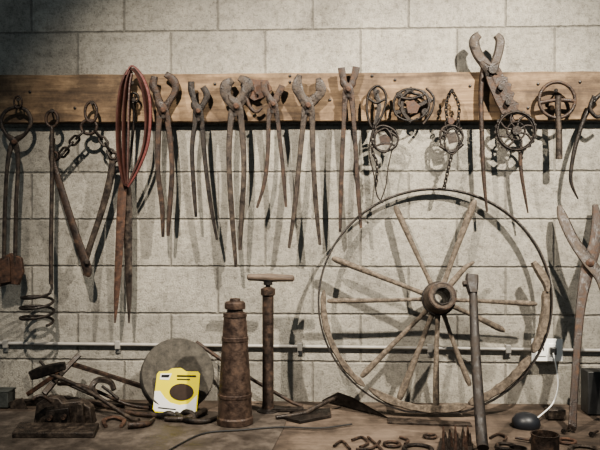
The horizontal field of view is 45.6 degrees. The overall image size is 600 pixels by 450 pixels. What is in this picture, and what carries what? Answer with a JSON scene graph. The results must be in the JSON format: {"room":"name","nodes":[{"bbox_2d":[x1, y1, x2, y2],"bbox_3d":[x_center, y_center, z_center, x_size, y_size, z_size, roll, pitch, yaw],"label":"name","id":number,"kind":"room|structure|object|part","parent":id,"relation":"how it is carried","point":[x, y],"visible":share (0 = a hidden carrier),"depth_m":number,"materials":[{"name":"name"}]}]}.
{"room":"blacksmith workshop","nodes":[
{"label":"blacksmith workshop","id":0,"kind":"room"},
{"bbox_2d":[0,0,599,404],"bbox_3d":[0.003,-0.060,3.060,7.000,3.400,0.120,0,0,3],"label":"wall","id":1,"kind":"structure","parent":0,"point":[183,281],"depth_m":3.00,"materials":[{"name":"brick"}]},
{"bbox_2d":[0,71,599,123],"bbox_3d":[0.046,-0.527,2.939,3.141,0.212,0.117,0,0,3],"label":"board","id":2,"kind":"object","parent":1,"relation":"attached to","point":[68,95],"depth_m":2.95,"materials":[{"name":"brown wood"}]},
{"bbox_2d":[0,95,32,286],"bbox_3d":[-1.183,-0.141,2.966,0.150,0.794,0.056,0,0,3],"label":"tongs","id":3,"kind":"object","parent":2,"relation":"hanging from","point":[12,270],"visible":1,"depth_m":2.96,"materials":[{"name":"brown metal"}]},
{"bbox_3d":[-1.222,0.188,2.955,0.050,0.110,0.012,0,0,2],"label":"jaw plate","id":4,"kind":"part","parent":3,"relation":"part of","materials":[{"name":"brown metal"}]},
{"bbox_3d":[-1.207,-0.173,2.964,0.090,0.654,0.020,0,0,2],"label":"arm","id":5,"kind":"part","parent":3,"relation":"part of","materials":[{"name":"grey metal"}]},
{"bbox_3d":[-1.202,0.187,2.972,0.110,0.140,0.020,0,0,2],"label":"jaw plate","id":6,"kind":"part","parent":3,"relation":"part of","materials":[{"name":"brown metal"}]},
{"bbox_2d":[19,110,59,326],"bbox_3d":[-1.083,-0.030,2.942,0.139,0.894,0.128,0,0,37],"label":"coil spring","id":7,"kind":"object","parent":2,"relation":"hanging from","point":[51,202],"visible":1,"depth_m":2.94,"materials":[{"name":"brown metal"}]},
{"bbox_3d":[-1.024,-0.081,2.945,0.022,0.648,0.026,0,0,2],"label":"rod","id":8,"kind":"part","parent":7,"relation":"part of","materials":[{"name":"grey metal"}]},
{"bbox_2d":[48,101,117,276],"bbox_3d":[-0.893,-0.149,2.949,0.300,0.728,0.065,0,0,3],"label":"tongs","id":9,"kind":"object","parent":2,"relation":"hanging from","point":[84,255],"visible":0.98,"depth_m":2.94,"materials":[{"name":"metal"}]},
{"bbox_3d":[-0.949,-0.073,2.948,0.188,0.577,0.018,0,0,8],"label":"arm","id":10,"kind":"part","parent":9,"relation":"part of","materials":[{"name":"metal"}]},
{"bbox_3d":[-0.947,-0.329,2.951,0.120,0.128,0.034,0,0,2],"label":"chain","id":11,"kind":"part","parent":9,"relation":"part of","materials":[{"name":"metal"}]},
{"bbox_3d":[-0.823,-0.074,2.954,0.160,0.463,0.018,0,0,5],"label":"arm","id":12,"kind":"part","parent":9,"relation":"part of","materials":[{"name":"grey metal"}]},
{"bbox_3d":[-0.803,-0.330,2.945,0.096,0.126,0.034,0,0,2],"label":"chain","id":13,"kind":"part","parent":9,"relation":"part of","materials":[{"name":"metal"}]},
{"bbox_2d":[114,92,139,322],"bbox_3d":[-0.714,-0.072,2.955,0.106,0.954,0.033,0,0,3],"label":"tongs","id":14,"kind":"object","parent":2,"relation":"hanging from","point":[124,198],"visible":0.87,"depth_m":2.94,"materials":[{"name":"brown metal"}]},
{"bbox_3d":[-0.741,0.101,2.944,0.053,0.607,0.008,0,0,2],"label":"blade","id":15,"kind":"part","parent":14,"relation":"part of","materials":[{"name":"brown metal"}]},
{"bbox_3d":[-0.712,0.101,2.955,0.037,0.610,0.008,0,0,2],"label":"blade","id":16,"kind":"part","parent":14,"relation":"part of","materials":[{"name":"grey metal"}]},
{"bbox_2d":[115,65,151,186],"bbox_3d":[-0.676,-0.402,2.919,0.150,0.498,0.036,0,0,3],"label":"belt","id":17,"kind":"object","parent":2,"relation":"hanging from","point":[124,93],"visible":1,"depth_m":2.91,"materials":[{"name":"brown leather"}]},
{"bbox_2d":[149,72,178,236],"bbox_3d":[-0.558,-0.291,2.935,0.120,0.682,0.052,0,0,3],"label":"tongs","id":18,"kind":"object","parent":2,"relation":"hanging from","point":[162,107],"visible":0.99,"depth_m":2.94,"materials":[{"name":"metal"}]},
{"bbox_2d":[188,81,217,239],"bbox_3d":[-0.397,-0.262,2.928,0.124,0.649,0.051,0,0,3],"label":"tongs","id":19,"kind":"object","parent":2,"relation":"hanging from","point":[197,108],"visible":1,"depth_m":2.92,"materials":[{"name":"metal"}]},
{"bbox_3d":[-0.410,-0.304,2.939,0.084,0.542,0.021,0,0,2],"label":"arm","id":20,"kind":"part","parent":19,"relation":"part of","materials":[{"name":"metal"}]},
{"bbox_2d":[219,75,252,266],"bbox_3d":[-0.261,-0.221,2.922,0.136,0.788,0.051,0,0,3],"label":"tongs","id":21,"kind":"object","parent":2,"relation":"hanging from","point":[236,104],"visible":0.99,"depth_m":2.92,"materials":[{"name":"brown metal"}]},
{"bbox_3d":[-0.191,-0.492,2.930,0.077,0.072,0.016,0,0,2],"label":"hook arm","id":22,"kind":"part","parent":2,"relation":"part of","materials":[{"name":"metal"}]},
{"bbox_3d":[-0.173,-0.528,2.930,0.114,0.143,0.017,0,0,3],"label":"iron bracket","id":23,"kind":"part","parent":2,"relation":"part of","materials":[{"name":"brown metal"}]},
{"bbox_3d":[-0.172,-0.555,2.936,0.114,0.090,0.006,0,0,2],"label":"plate","id":24,"kind":"part","parent":2,"relation":"part of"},
{"bbox_2d":[256,81,286,207],"bbox_3d":[-0.117,-0.327,2.916,0.128,0.516,0.050,0,0,3],"label":"tongs","id":25,"kind":"object","parent":2,"relation":"hanging from","point":[273,101],"visible":0.98,"depth_m":2.91,"materials":[{"name":"metal"}]},
{"bbox_2d":[288,74,325,247],"bbox_3d":[0.028,-0.259,2.910,0.158,0.708,0.050,0,0,3],"label":"tongs","id":26,"kind":"object","parent":2,"relation":"hanging from","point":[308,103],"visible":0.99,"depth_m":2.90,"materials":[{"name":"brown metal"}]},
{"bbox_2d":[338,66,361,231],"bbox_3d":[0.203,-0.309,2.902,0.099,0.676,0.050,0,0,3],"label":"tongs","id":27,"kind":"object","parent":2,"relation":"hanging from","point":[347,87],"visible":1,"depth_m":2.90,"materials":[{"name":"metal"}]},
{"bbox_2d":[365,85,398,202],"bbox_3d":[0.335,-0.329,2.897,0.138,0.482,0.024,0,0,3],"label":"trap","id":28,"kind":"object","parent":2,"relation":"hanging from","point":[384,139],"visible":1,"depth_m":2.90,"materials":[{"name":"metal"}]},
{"bbox_3d":[0.302,-0.278,2.897,0.035,0.250,0.015,0,0,2],"label":"chain","id":29,"kind":"part","parent":28,"relation":"part of","materials":[{"name":"metal"}]},
{"bbox_2d":[393,87,434,124],"bbox_3d":[0.462,-0.484,2.893,0.173,0.156,0.032,0,0,3],"label":"trap","id":30,"kind":"object","parent":2,"relation":"hanging from","point":[412,106],"visible":1,"depth_m":2.89,"materials":[{"name":"metal"}]},
{"bbox_2d":[439,91,463,189],"bbox_3d":[0.612,-0.345,2.882,0.100,0.406,0.019,0,0,3],"label":"trap","id":31,"kind":"object","parent":2,"relation":"hanging from","point":[451,136],"visible":1,"depth_m":2.88,"materials":[{"name":"metal"}]},
{"bbox_3d":[0.591,-0.446,2.884,0.043,0.204,0.016,0,0,2],"label":"chain","id":32,"kind":"part","parent":31,"relation":"part of","materials":[{"name":"metal"}]},
{"bbox_3d":[0.595,-0.215,2.884,0.043,0.147,0.016,0,0,2],"label":"chain","id":33,"kind":"part","parent":31,"relation":"part of","materials":[{"name":"metal"}]},
{"bbox_3d":[0.632,-0.451,2.882,0.035,0.177,0.016,0,0,2],"label":"chain","id":34,"kind":"part","parent":31,"relation":"part of","materials":[{"name":"metal"}]},
{"bbox_2d":[469,32,537,212],"bbox_3d":[0.816,-0.412,2.874,0.269,0.728,0.054,0,0,7],"label":"tongs","id":35,"kind":"object","parent":2,"relation":"hanging from","point":[498,84],"visible":1,"depth_m":2.87,"materials":[{"name":"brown metal"}]},
{"bbox_3d":[0.814,-0.529,2.876,0.154,0.252,0.015,0,0,2],"label":"arm","id":36,"kind":"part","parent":35,"relation":"part of","materials":[{"name":"metal"}]},
{"bbox_2d":[537,80,576,158],"bbox_3d":[1.029,-0.422,2.857,0.156,0.316,0.027,0,0,3],"label":"handle","id":37,"kind":"object","parent":2,"relation":"hanging from","point":[557,99],"visible":1,"depth_m":2.85,"materials":[{"name":"metal"}]},
{"bbox_2d":[569,93,599,198],"bbox_3d":[1.143,-0.317,2.860,0.132,0.427,0.017,0,0,3],"label":"iron hook","id":38,"kind":"object","parent":2,"relation":"hanging from","point":[577,138],"visible":0.98,"depth_m":2.85,"materials":[{"name":"grey metal"}]},
{"bbox_2d":[588,95,599,118],"bbox_3d":[1.184,-0.469,2.843,0.074,0.095,0.015,0,0,3],"label":"iron hook","id":39,"kind":"object","parent":2,"relation":"hanging from","point":[591,101],"visible":1,"depth_m":2.84,"materials":[{"name":"metal"}]},
{"bbox_2d":[0,339,599,357],"bbox_3d":[-0.073,0.518,2.991,2.935,0.061,0.024,0,0,3],"label":"conduit","id":40,"kind":"object","parent":1,"relation":"attached to","point":[5,343],"visible":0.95,"depth_m":2.98,"materials":[{"name":"metal"}]},
{"bbox_2d":[532,339,562,360],"bbox_3d":[1.008,0.509,2.917,0.127,0.093,0.077,0,0,3],"label":"wall outlet","id":41,"kind":"object","parent":1,"relation":"attached to","point":[555,346],"visible":0.8,"depth_m":2.90,"materials":[{"name":"white plastic"}]},
{"bbox_2d":[539,344,545,355],"bbox_3d":[0.984,0.508,2.905,0.034,0.050,0.004,0,0,2],"label":"socket","id":42,"kind":"object","parent":41,"relation":"attached to","point":[543,353],"depth_m":2.90,"materials":[{"name":"white plastic"}]},
{"bbox_2d":[549,344,556,355],"bbox_3d":[1.028,0.508,2.903,0.034,0.050,0.004,0,0,2],"label":"socket","id":43,"kind":"object","parent":41,"relation":"attached to","point":[550,345],"depth_m":2.90,"materials":[{"name":"white plastic"}]},
{"bbox_3d":[-0.096,1.690,0.802,7.000,0.100,4.800,0,0,2],"label":"floor","id":44,"kind":"structure","parent":0,"visible":0},
{"bbox_2d":[0,392,599,449],"bbox_3d":[-0.018,1.162,2.578,4.400,0.955,0.874,0,0,3],"label":"workbench","id":45,"kind":"object","parent":44,"relation":"on","point":[498,416],"depth_m":2.64,"materials":[{"name":"brown wood"}]},
{"bbox_2d":[0,387,15,407],"bbox_3d":[-1.209,0.702,2.908,0.075,0.068,0.073,0,0,3],"label":"metal tin","id":46,"kind":"object","parent":45,"relation":"on","point":[7,394],"visible":0.89,"depth_m":2.88,"materials":[{"name":"grey paint"}]},
{"bbox_3d":[-1.209,0.672,2.908,0.075,0.008,0.073,0,0,2],"label":"lid","id":47,"kind":"part","parent":46,"relation":"part of","materials":[{"name":"grey paint"}]},
{"bbox_2d":[9,398,27,408],"bbox_3d":[-1.131,0.727,2.872,0.078,0.065,0.006,0,0,3],"label":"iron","id":48,"kind":"object","parent":45,"relation":"on","point":[19,403],"visible":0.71,"depth_m":2.87,"materials":[{"name":"brown metal"}]},
{"bbox_2d":[26,372,58,395],"bbox_3d":[-1.046,0.645,2.949,0.185,0.132,0.023,0,0,12],"label":"bar","id":49,"kind":"object","parent":45,"relation":"on","point":[41,384],"visible":0.59,"depth_m":2.94,"materials":[{"name":"brown metal"}]},
{"bbox_2d":[39,360,92,396],"bbox_3d":[-0.949,0.644,2.953,0.293,0.161,0.028,0,0,11],"label":"bar","id":50,"kind":"object","parent":45,"relation":"on","point":[40,361],"visible":0.31,"depth_m":2.94,"materials":[{"name":"brown metal"}]},
{"bbox_2d":[24,395,124,407],"bbox_3d":[-0.920,0.714,2.897,0.429,0.043,0.025,0,0,8],"label":"bar","id":51,"kind":"object","parent":45,"relation":"on","point":[27,401],"visible":0.35,"depth_m":2.90,"materials":[{"name":"brown metal"}]},
{"bbox_2d":[57,382,150,409],"bbox_3d":[-0.787,0.683,2.854,0.386,0.104,0.026,0,0,7],"label":"bar","id":52,"kind":"object","parent":45,"relation":"on","point":[144,407],"visible":0.76,"depth_m":2.84,"materials":[{"name":"brown metal"}]},
{"bbox_2d":[0,407,289,449],"bbox_3d":[-0.692,0.724,2.546,1.305,0.031,0.558,0,0,0],"label":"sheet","id":53,"kind":"object","parent":45,"relation":"on","point":[161,434],"depth_m":2.49,"materials":[{"name":"brown wood"}]},
{"bbox_2d":[12,394,98,437],"bbox_3d":[-0.864,0.682,2.575,0.313,0.133,0.225,0,0,3],"label":"vise","id":54,"kind":"object","parent":53,"relation":"on","point":[56,416],"visible":1,"depth_m":2.61,"materials":[{"name":"brown metal"}]},
{"bbox_3d":[-0.866,0.727,2.529,0.313,0.018,0.133,0,0,2],"label":"plate","id":55,"kind":"part","parent":54,"relation":"part of","materials":[{"name":"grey metal"}]},
{"bbox_3d":[-0.892,0.702,2.630,0.096,0.060,0.012,0,0,2],"label":"slot plate","id":56,"kind":"part","parent":54,"relation":"part of","materials":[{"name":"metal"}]},
{"bbox_2d":[29,362,139,421],"bbox_3d":[-0.835,0.639,2.775,0.530,0.192,0.053,0,0,23],"label":"hammer","id":57,"kind":"object","parent":53,"relation":"on","point":[49,369],"visible":1,"depth_m":2.81,"materials":[{"name":"wood"},{"name":"dark iron"}]},
{"bbox_2d":[89,377,118,399],"bbox_3d":[-0.766,0.640,2.791,0.115,0.086,0.063,0,0,-16],"label":"clamp","id":58,"kind":"object","parent":57,"relation":"on","point":[110,382],"visible":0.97,"depth_m":2.79,"materials":[{"name":"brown metal"}]},
{"bbox_2d":[101,415,125,427],"bbox_3d":[-0.689,0.728,2.648,0.100,0.013,0.122,0,0,3],"label":"horseshoe","id":59,"kind":"object","parent":53,"relation":"on","point":[105,419],"visible":1,"depth_m":2.65,"materials":[{"name":"brown metal"}]},
{"bbox_2d":[86,399,176,418],"bbox_3d":[-0.661,0.713,2.761,0.410,0.044,0.030,0,0,20],"label":"wrench","id":60,"kind":"object","parent":53,"relation":"on","point":[161,415],"visible":0.73,"depth_m":2.73,"materials":[{"name":"metal"}]},
{"bbox_2d":[128,417,154,428],"bbox_3d":[-0.570,0.723,2.622,0.055,0.025,0.147,0,0,33],"label":"chisel","id":61,"kind":"object","parent":53,"relation":"on","point":[140,424],"visible":1,"depth_m":2.58,"materials":[{"name":"metal"}]},
{"bbox_2d":[153,368,199,412],"bbox_3d":[-0.479,0.644,2.766,0.183,0.179,0.013,0,0,3],"label":"card","id":62,"kind":"object","parent":53,"relation":"on","point":[176,389],"visible":0.96,"depth_m":2.77,"materials":[{"name":"yellow paper"}]},
{"bbox_3d":[-0.483,0.686,2.763,0.169,0.086,0.005,0,0,3],"label":"white panel","id":63,"kind":"part","parent":62,"relation":"part of","materials":[{"name":"paper"}]},
{"bbox_2d":[161,375,195,379],"bbox_3d":[-0.470,0.590,2.767,0.136,0.020,0.002,0,0,2],"label":"print","id":64,"kind":"object","parent":62,"relation":"attached to","point":[163,377],"depth_m":2.77,"materials":[{"name":"black"}]},
{"bbox_3d":[-0.422,0.722,2.706,0.181,0.027,0.068,0,0,-38],"label":"wooden handle","id":65,"kind":"part","parent":53,"relation":"part of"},
{"bbox_2d":[175,409,217,423],"bbox_3d":[-0.401,0.718,2.696,0.195,0.035,0.128,0,0,10],"label":"wrench","id":66,"kind":"object","parent":53,"relation":"on","point":[193,420],"visible":0.77,"depth_m":2.65,"materials":[{"name":"metal"}]},
{"bbox_2d":[217,298,252,427],"bbox_3d":[-0.242,0.504,2.656,0.135,0.464,0.135,0,0,3],"label":"jack","id":67,"kind":"object","parent":53,"relation":"on","point":[235,394],"visible":1,"depth_m":2.61,"materials":[{"name":"metal"}]},
{"bbox_2d":[275,396,336,418],"bbox_3d":[0.032,0.711,2.775,0.288,0.050,0.036,0,0,-34],"label":"strap","id":68,"kind":"object","parent":53,"relation":"on","point":[316,406],"visible":0.98,"depth_m":2.76,"materials":[{"name":"brown metal"}]},
{"bbox_2d":[140,338,213,405],"bbox_3d":[-0.493,0.604,2.865,0.288,0.293,0.177,0,0,-18],"label":"grindstone","id":69,"kind":"object","parent":45,"relation":"on","point":[188,355],"visible":0.48,"depth_m":2.85,"materials":[{"name":"stone"}]},
{"bbox_2d":[72,362,140,388],"bbox_3d":[-0.756,0.619,2.896,0.361,0.119,0.024,0,0,7],"label":"bar","id":70,"kind":"object","parent":69,"relation":"on","point":[75,365],"visible":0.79,"depth_m":2.89,"materials":[{"name":"brown metal"}]},
{"bbox_2d":[42,353,80,395],"bbox_3d":[-0.961,0.602,2.880,0.030,0.153,0.172,0,0,42],"label":"bar","id":71,"kind":"object","parent":70,"relation":"on","point":[50,386],"visible":0.89,"depth_m":2.87,"materials":[{"name":"metal"}]},
{"bbox_2d":[195,341,302,406],"bbox_3d":[-0.213,0.608,2.928,0.462,0.254,0.023,0,0,14],"label":"rod","id":72,"kind":"object","parent":45,"relation":"on","point":[205,348],"visible":0.57,"depth_m":2.92,"materials":[{"name":"brown metal"}]},
{"bbox_2d":[169,423,351,449],"bbox_3d":[-0.188,0.732,2.496,0.781,0.006,0.195,0,0,-33],"label":"cable","id":73,"kind":"object","parent":45,"relation":"on","point":[175,446],"visible":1,"depth_m":2.57,"materials":[{"name":"black rubber"}]},
{"bbox_2d":[247,273,303,413],"bbox_3d":[-0.098,0.465,2.825,0.223,0.547,0.087,0,0,3],"label":"pump","id":74,"kind":"object","parent":45,"relation":"on","point":[267,292],"visible":1,"depth_m":2.81,"materials":[{"name":"metal"}]},
{"bbox_3d":[-0.127,0.236,2.827,0.036,0.040,0.036,0,0,2],"label":"piston rod","id":75,"kind":"part","parent":74,"relation":"part of","materials":[{"name":"metal"}]},
{"bbox_3d":[-0.116,0.209,2.826,0.188,0.034,0.034,0,0,2],"label":"handle","id":76,"kind":"part","parent":74,"relation":"part of","materials":[{"name":"brown wood"}]},
{"bbox_2d":[283,408,330,423],"bbox_3d":[0.035,0.734,2.764,0.225,0.012,0.140,0,0,-35],"label":"shoe","id":77,"kind":"object","parent":45,"relation":"on","point":[320,413],"visible":0.9,"depth_m":2.71,"materials":[{"name":"brown metal"}]},
{"bbox_2d":[333,440,350,449],"bbox_3d":[0.134,0.734,2.382,0.054,0.009,0.093,0,0,-10],"label":"iron hook","id":78,"kind":"object","parent":45,"relation":"on","point":[339,441],"visible":1,"depth_m":2.39,"materials":[{"name":"brown metal"}]},
{"bbox_3d":[0.217,0.711,2.854,0.030,0.053,0.374,0,0,-38],"label":"plow blade","id":79,"kind":"part","parent":45,"relation":"part of","materials":[{"name":"brown metal"}]},
{"bbox_2d":[351,436,368,447],"bbox_3d":[0.209,0.734,2.419,0.056,0.009,0.114,0,0,-15],"label":"iron hook","id":80,"kind":"object","parent":45,"relation":"on","point":[357,437],"visible":0.99,"depth_m":2.44,"materials":[{"name":"brown metal"}]},
{"bbox_2d":[356,440,380,449],"bbox_3d":[0.238,0.734,2.373,0.129,0.008,0.039,0,0,-45],"label":"iron hook","id":81,"kind":"object","parent":45,"relation":"on","point":[379,441],"visible":1,"depth_m":2.34,"materials":[{"name":"brown metal"}]},
{"bbox_2d":[367,436,383,449],"bbox_3d":[0.254,0.734,2.392,0.011,0.009,0.168,0,0,-12],"label":"iron hook","id":82,"kind":"object","parent":45,"relation":"on","point":[368,437],"visible":1,"depth_m":2.40,"materials":[{"name":"brown metal"}]},
{"bbox_2d":[382,440,401,447],"bbox_3d":[0.308,0.733,2.391,0.064,0.010,0.064,0,0,3],"label":"ring","id":83,"kind":"object","parent":45,"relation":"on","point":[384,443],"visible":1,"depth_m":2.38,"materials":[{"name":"brown metal"}]},
{"bbox_2d":[399,436,409,444],"bbox_3d":[0.359,0.734,2.434,0.029,0.009,0.084,0,0,-4],"label":"iron hook","id":84,"kind":"object","parent":45,"relation":"on","point":[401,437],"visible":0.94,"depth_m":2.44,"materials":[{"name":"brown metal"}]},
{"bbox_2d":[402,443,433,449],"bbox_3d":[0.386,0.733,2.337,0.105,0.013,0.105,0,0,3],"label":"ring","id":85,"kind":"object","parent":45,"relation":"on","point":[405,446],"visible":1,"depth_m":2.37,"materials":[{"name":"brown metal"}]},
{"bbox_2d":[388,417,471,426],"bbox_3d":[0.482,0.736,2.669,0.306,0.008,0.069,0,0,7],"label":"file","id":86,"kind":"object","parent":45,"relation":"on","point":[391,420],"visible":1,"depth_m":2.65,"materials":[{"name":"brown metal"}]},
{"bbox_2d":[423,433,436,438],"bbox_3d":[0.452,0.733,2.481,0.051,0.009,0.051,0,0,3],"label":"ring","id":87,"kind":"object","parent":45,"relation":"on","point":[426,435],"visible":1,"depth_m":2.47,"materials":[{"name":"brown metal"}]},
{"bbox_2d":[318,187,552,413],"bbox_3d":[0.534,0.288,2.836,0.930,0.884,0.238,0,0,3],"label":"wheel","id":88,"kind":"object","parent":45,"relation":"on","point":[446,290],"visible":0.99,"depth_m":2.81,"materials":[{"name":"wood"}]},
{"bbox_2d":[438,425,471,449],"bbox_3d":[0.504,0.706,2.336,0.114,0.067,0.223,0,0,12],"label":"spikes","id":89,"kind":"object","parent":45,"relation":"on","point":[464,442],"visible":1,"depth_m":2.34,"materials":[{"name":"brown metal"}]},
{"bbox_2d":[462,273,488,449],"bbox_3d":[0.612,0.456,2.508,0.061,0.547,0.445,0,0,10],"label":"bar","id":90,"kind":"object","parent":45,"relation":"on","point":[471,281],"visible":1,"depth_m":2.47,"materials":[{"name":"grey metal"}]},
{"bbox_2d":[489,433,507,441],"bbox_3d":[0.694,0.734,2.472,0.061,0.009,0.074,0,0,37],"label":"iron hook","id":91,"kind":"object","parent":45,"relation":"on","point":[495,434],"visible":1,"depth_m":2.48,"materials":[{"name":"brown metal"}]},
{"bbox_2d":[495,442,515,449],"bbox_3d":[0.683,0.733,2.369,0.071,0.011,0.071,0,0,3],"label":"ring","id":92,"kind":"object","parent":45,"relation":"on","point":[499,443],"visible":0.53,"depth_m":2.38,"materials":[{"name":"brown metal"}]},
{"bbox_2d":[509,445,526,449],"bbox_3d":[0.692,0.723,2.269,0.057,0.032,0.057,0,0,3],"label":"tin can","id":93,"kind":"object","parent":45,"relation":"on","point":[511,447],"visible":1,"depth_m":2.29,"materials":[{"name":"metal"}]},
{"bbox_2d":[515,436,530,442],"bbox_3d":[0.762,0.730,2.434,0.058,0.019,0.016,0,0,31],"label":"bolt","id":94,"kind":"object","parent":45,"relation":"on","point":[518,438],"visible":0.81,"depth_m":2.43,"materials":[{"name":"metal"}]},
{"bbox_2d":[511,353,558,429],"bbox_3d":[0.924,0.627,2.713,0.102,0.224,0.374,0,0,45],"label":"charger","id":95,"kind":"object","parent":45,"relation":"on","point":[521,420],"visible":1,"depth_m":2.59,"materials":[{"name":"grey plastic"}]},
{"bbox_2d":[530,430,559,449],"bbox_3d":[0.778,0.701,2.269,0.089,0.076,0.089,0,0,3],"label":"tin can","id":96,"kind":"object","parent":45,"relation":"on","point":[540,439],"visible":1,"depth_m":2.24,"materials":[{"name":"metal"}]},
{"bbox_2d":[544,407,565,419],"bbox_3d":[0.971,0.717,2.722,0.068,0.038,0.050,0,0,3],"label":"block","id":97,"kind":"object","parent":45,"relation":"on","point":[553,413],"visible":0.98,"depth_m":2.70,"materials":[{"name":"brown metal"}]},
{"bbox_2d":[561,427,569,433],"bbox_3d":[0.948,0.730,2.546,0.019,0.016,0.058,0,0,38],"label":"bolt","id":98,"kind":"object","parent":45,"relation":"on","point":[563,431],"visible":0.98,"depth_m":2.52,"materials":[{"name":"metal"}]},
{"bbox_2d":[559,437,576,444],"bbox_3d":[0.906,0.733,2.424,0.064,0.010,0.064,0,0,3],"label":"ring","id":99,"kind":"object","parent":45,"relation":"on","point":[560,438],"visible":0.91,"depth_m":2.41,"materials":[{"name":"brown metal"}]},
{"bbox_2d":[557,204,599,431],"bbox_3d":[1.095,0.325,2.719,0.192,0.818,0.417,0,0,13],"label":"tongs","id":100,"kind":"object","parent":45,"relation":"on","point":[588,256],"visible":1,"depth_m":2.77,"materials":[{"name":"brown metal"}]},
{"bbox_3d":[1.127,0.244,2.753,0.102,0.647,0.320,0,0,-20],"label":"arm","id":101,"kind":"part","parent":100,"relation":"part of","materials":[{"name":"brown metal"}]},
{"bbox_2d":[567,444,599,449],"bbox_3d":[0.928,0.733,2.327,0.108,0.013,0.108,0,0,3],"label":"ring","id":102,"kind":"object","parent":45,"relation":"on","point":[570,447],"visible":1,"depth_m":2.36,"materials":[{"name":"brown metal"}]},
{"bbox_2d":[581,368,599,414],"bbox_3d":[1.156,0.653,2.807,0.078,0.167,0.080,0,0,3],"label":"case","id":103,"kind":"object","parent":45,"relation":"on","point":[590,377],"visible":1,"depth_m":2.77,"materials":[{"name":"black metal"}]},
{"bbox_2d":[589,430,598,436],"bbox_3d":[1.034,0.730,2.508,0.019,0.016,0.058,0,0,44],"label":"bolt","id":104,"kind":"object","parent":45,"relation":"on","point":[591,434],"visible":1,"depth_m":2.49,"materials":[{"name":"metal"}]}
]}

